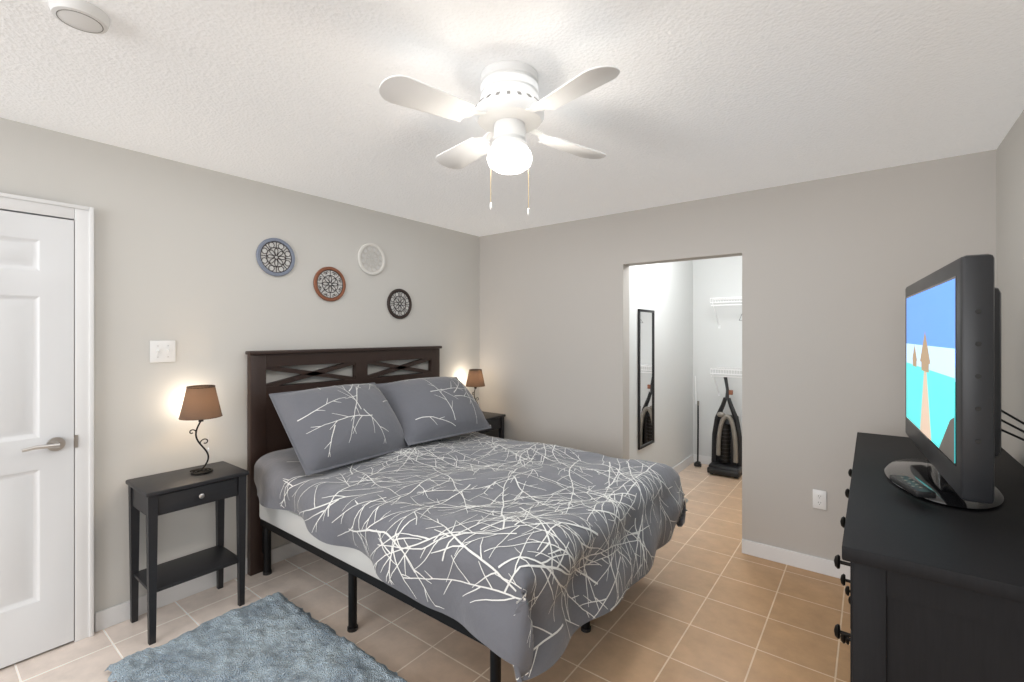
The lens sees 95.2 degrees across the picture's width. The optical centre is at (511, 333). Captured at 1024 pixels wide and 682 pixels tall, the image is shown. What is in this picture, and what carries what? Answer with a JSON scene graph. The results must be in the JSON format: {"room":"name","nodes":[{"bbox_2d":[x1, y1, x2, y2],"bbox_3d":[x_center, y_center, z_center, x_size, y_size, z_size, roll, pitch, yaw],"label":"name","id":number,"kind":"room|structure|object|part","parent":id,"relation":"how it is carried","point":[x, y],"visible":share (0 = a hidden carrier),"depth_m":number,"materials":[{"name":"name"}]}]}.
{"room":"bedroom","nodes":[
{"label":"bedroom","id":0,"kind":"room"},
{"bbox_2d":[0,117,478,631],"bbox_3d":[-1.739,0.260,2.859,0.120,2.440,4.740,0,0,37],"label":"wall","id":1,"kind":"structure","parent":0,"point":[176,244],"depth_m":2.69,"materials":[{"name":"white paint"}]},
{"bbox_2d":[0,192,93,668],"bbox_3d":[-2.331,0.430,1.909,0.092,2.100,0.950,0,0,37],"label":"door","id":2,"kind":"structure","parent":1,"relation":"in","point":[46,433],"depth_m":2.16,"materials":[{"name":"white wood"}]},
{"bbox_2d":[150,340,174,362],"bbox_3d":[-1.894,0.095,2.537,0.020,0.118,0.116,0,0,37],"label":"switch plate","id":3,"kind":"object","parent":1,"relation":"attached to","point":[162,351],"visible":1,"depth_m":2.54,"materials":[{"name":"white plastic"}]},
{"bbox_2d":[95,542,306,631],"bbox_3d":[-1.192,1.433,3.461,0.013,0.095,2.880,0,0,37],"label":"baseboard","id":4,"kind":"structure","parent":1,"relation":"attached to","point":[111,616],"depth_m":2.60,"materials":[{"name":"white"}]},
{"bbox_2d":[256,238,294,275],"bbox_3d":[-1.525,-0.497,3.023,0.014,0.246,0.246,0,0,37],"label":"medallion","id":5,"kind":"object","parent":1,"relation":"attached to","point":[275,256],"visible":1,"depth_m":3.02,"materials":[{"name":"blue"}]},
{"bbox_2d":[313,267,345,300],"bbox_3d":[-1.294,-0.355,3.324,0.014,0.246,0.246,0,0,37],"label":"medallion","id":6,"kind":"object","parent":1,"relation":"attached to","point":[329,283],"visible":1,"depth_m":3.32,"materials":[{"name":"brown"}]},
{"bbox_2d":[357,243,384,274],"bbox_3d":[-1.081,-0.577,3.602,0.014,0.246,0.246,0,0,37],"label":"medallion","id":7,"kind":"object","parent":1,"relation":"attached to","point":[371,258],"visible":1,"depth_m":3.60,"materials":[{"name":"white ceramic"}]},
{"bbox_2d":[387,289,411,318],"bbox_3d":[-0.916,-0.246,3.816,0.014,0.246,0.246,0,0,37],"label":"medallion","id":8,"kind":"object","parent":1,"relation":"attached to","point":[399,303],"visible":1,"depth_m":3.81,"materials":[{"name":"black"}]},
{"bbox_2d":[0,462,850,681],"bbox_3d":[0.368,1.530,2.566,3.820,0.100,6.840,0,0,37],"label":"floor","id":9,"kind":"structure","parent":0,"point":[705,599],"depth_m":2.38,"materials":[{"name":"tile"}]},
{"bbox_2d":[126,461,248,645],"bbox_3d":[-1.711,1.115,2.478,0.348,0.730,0.460,0,0,37],"label":"nightstand","id":10,"kind":"object","parent":9,"relation":"on","point":[152,498],"visible":1,"depth_m":2.40,"materials":[{"name":"black wood"}]},
{"bbox_2d":[178,385,222,474],"bbox_3d":[-1.680,0.514,2.525,0.200,0.467,0.200,0,0,37],"label":"lamp","id":11,"kind":"object","parent":10,"relation":"on","point":[200,404],"visible":1,"depth_m":2.47,"materials":[{"name":"brown fabric"}]},
{"bbox_2d":[105,592,407,681],"bbox_3d":[-0.855,1.453,1.810,1.764,0.063,0.774,0,0,37],"label":"rug","id":12,"kind":"object","parent":9,"relation":"on","point":[277,637],"visible":1,"depth_m":2.10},
{"bbox_2d":[245,346,687,681],"bbox_3d":[-0.281,0.792,2.842,2.186,1.375,1.746,0,0,37],"label":"bed","id":13,"kind":"object","parent":9,"relation":"on","point":[526,559],"visible":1,"depth_m":2.40,"materials":[{"name":"grey fabric"}]},
{"bbox_2d":[476,411,505,438],"bbox_3d":[-0.329,1.115,4.279,0.348,0.730,0.460,0,0,37],"label":"nightstand","id":14,"kind":"object","parent":9,"relation":"on","point":[495,421],"visible":0.25,"depth_m":4.30,"materials":[{"name":"black wood"}]},
{"bbox_2d":[466,369,484,404],"bbox_3d":[-0.335,0.536,4.278,0.181,0.424,0.181,0,0,37],"label":"lamp","id":15,"kind":"object","parent":14,"relation":"on","point":[475,379],"visible":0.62,"depth_m":4.22,"materials":[{"name":"brown fabric"}]},
{"bbox_2d":[694,376,701,466],"bbox_3d":[2.090,0.980,5.261,0.101,1.001,0.161,0,0,37],"label":"sweeper","id":16,"kind":"object","parent":9,"relation":"on","point":[697,463],"visible":1,"depth_m":5.23,"materials":[{"name":"black plastic"}]},
{"bbox_2d":[707,377,741,478],"bbox_3d":[2.264,0.968,4.928,0.322,1.024,0.285,0,0,37],"label":"vacuum","id":17,"kind":"object","parent":9,"relation":"on","point":[726,458],"visible":0.92,"depth_m":4.90,"materials":[{"name":"black plastic"}]},
{"bbox_2d":[834,432,1023,681],"bbox_3d":[1.492,0.995,1.628,0.555,0.970,1.650,0,0,37],"label":"dresser","id":18,"kind":"object","parent":9,"relation":"on","point":[936,591],"visible":0.96,"depth_m":1.10,"materials":[{"name":"black wood"}]},
{"bbox_2d":[884,254,1023,509],"bbox_3d":[1.436,0.151,1.485,0.390,0.713,1.185,0,0,37],"label":"tv","id":19,"kind":"object","parent":18,"relation":"on","point":[953,419],"visible":1,"depth_m":1.28,"materials":[{"name":"black plastic"}]},
{"bbox_2d":[0,0,1023,236],"bbox_3d":[0.368,-1.010,2.566,3.820,0.100,6.840,0,0,37],"label":"ceiling","id":20,"kind":"structure","parent":0,"point":[697,99],"depth_m":1.83,"materials":[{"name":"white paint"}]},
{"bbox_2d":[48,0,110,33],"bbox_3d":[-1.281,-0.941,1.386,0.136,0.036,0.136,0,0,37],"label":"smoke detector","id":21,"kind":"object","parent":20,"relation":"attached to","point":[84,16],"visible":1,"depth_m":1.36,"materials":[{"name":"white plastic"}]},
{"bbox_2d":[379,60,619,215],"bbox_3d":[-0.009,-0.702,1.746,0.749,0.515,0.749,0,0,8],"label":"ceiling fan","id":22,"kind":"object","parent":20,"relation":"hanging from","point":[508,110],"visible":1,"depth_m":1.65,"materials":[{"name":"white"}]},
{"bbox_3d":[-0.009,-0.650,1.746,0.170,0.093,0.170,0,0,38],"label":"globe","id":23,"kind":"part","parent":22,"relation":"part of","materials":[{"name":"white glass"}]},
{"bbox_2d":[629,260,692,467],"bbox_3d":[1.478,0.260,4.702,0.120,2.440,2.100,0,0,37],"label":"wall","id":24,"kind":"structure","parent":0,"point":[664,291],"depth_m":4.73,"materials":[{"name":"white paint"}]},
{"bbox_2d":[638,309,654,449],"bbox_3d":[1.224,0.400,4.254,0.018,1.240,0.360,0,0,37],"label":"mirror","id":25,"kind":"object","parent":24,"relation":"attached to","point":[646,377],"visible":0.98,"depth_m":4.26,"materials":[{"name":"black plastic"}]},
{"bbox_2d":[673,454,694,472],"bbox_3d":[1.484,1.433,4.602,0.013,0.095,1.950,0,0,37],"label":"baseboard","id":26,"kind":"structure","parent":24,"relation":"attached to","point":[689,460],"depth_m":5.12,"materials":[{"name":"white wood"}]},
{"bbox_2d":[693,256,741,455],"bbox_3d":[3.029,0.260,4.760,2.270,2.440,0.120,0,0,37],"label":"wall","id":27,"kind":"structure","parent":0,"point":[714,345],"depth_m":5.27,"materials":[{"name":"white paint"}]},
{"bbox_2d":[695,454,710,464],"bbox_3d":[2.941,1.433,4.744,2.150,0.095,0.013,0,0,37],"label":"baseboard","id":28,"kind":"structure","parent":27,"relation":"attached to","point":[703,459],"depth_m":5.31,"materials":[{"name":"white wood"}]},
{"bbox_2d":[710,367,741,395],"bbox_3d":[2.952,0.531,4.545,1.874,0.323,0.305,0,0,37],"label":"wire shelf","id":29,"kind":"object","parent":27,"relation":"attached to","point":[723,369],"visible":0.21,"depth_m":4.95,"materials":[{"name":"white metal"}]},
{"bbox_2d":[710,297,741,327],"bbox_3d":[2.901,-0.224,4.479,1.874,0.323,0.471,0,0,37],"label":"wire shelf","id":30,"kind":"object","parent":27,"relation":"attached to","point":[730,298],"visible":0.19,"depth_m":4.95,"materials":[{"name":"white metal"}]},
{"bbox_2d":[479,149,996,562],"bbox_3d":[1.135,0.260,3.566,3.580,2.440,0.120,0,0,37],"label":"wall","id":31,"kind":"structure","parent":0,"point":[833,268],"depth_m":3.04,"materials":[{"name":"grey paint"}]},
{"bbox_2d":[742,539,849,579],"bbox_3d":[2.019,1.433,2.804,1.170,0.095,0.013,0,0,37],"label":"baseboard","id":32,"kind":"structure","parent":31,"relation":"attached to","point":[776,554],"depth_m":2.97,"materials":[{"name":"white"}]},
{"bbox_2d":[813,489,826,509],"bbox_3d":[1.903,1.025,2.891,0.072,0.116,0.010,0,0,37],"label":"electrical outlet plate","id":33,"kind":"object","parent":31,"relation":"attached to","point":[819,499],"visible":1,"depth_m":2.89,"materials":[{"name":"white plastic"}]},
{"bbox_2d":[997,110,1023,465],"bbox_3d":[1.160,0.260,0.559,0.120,2.440,4.620,0,0,37],"label":"wall","id":34,"kind":"structure","parent":0,"point":[1010,217],"depth_m":2.16,"materials":[{"name":"white paint"}]}
]}

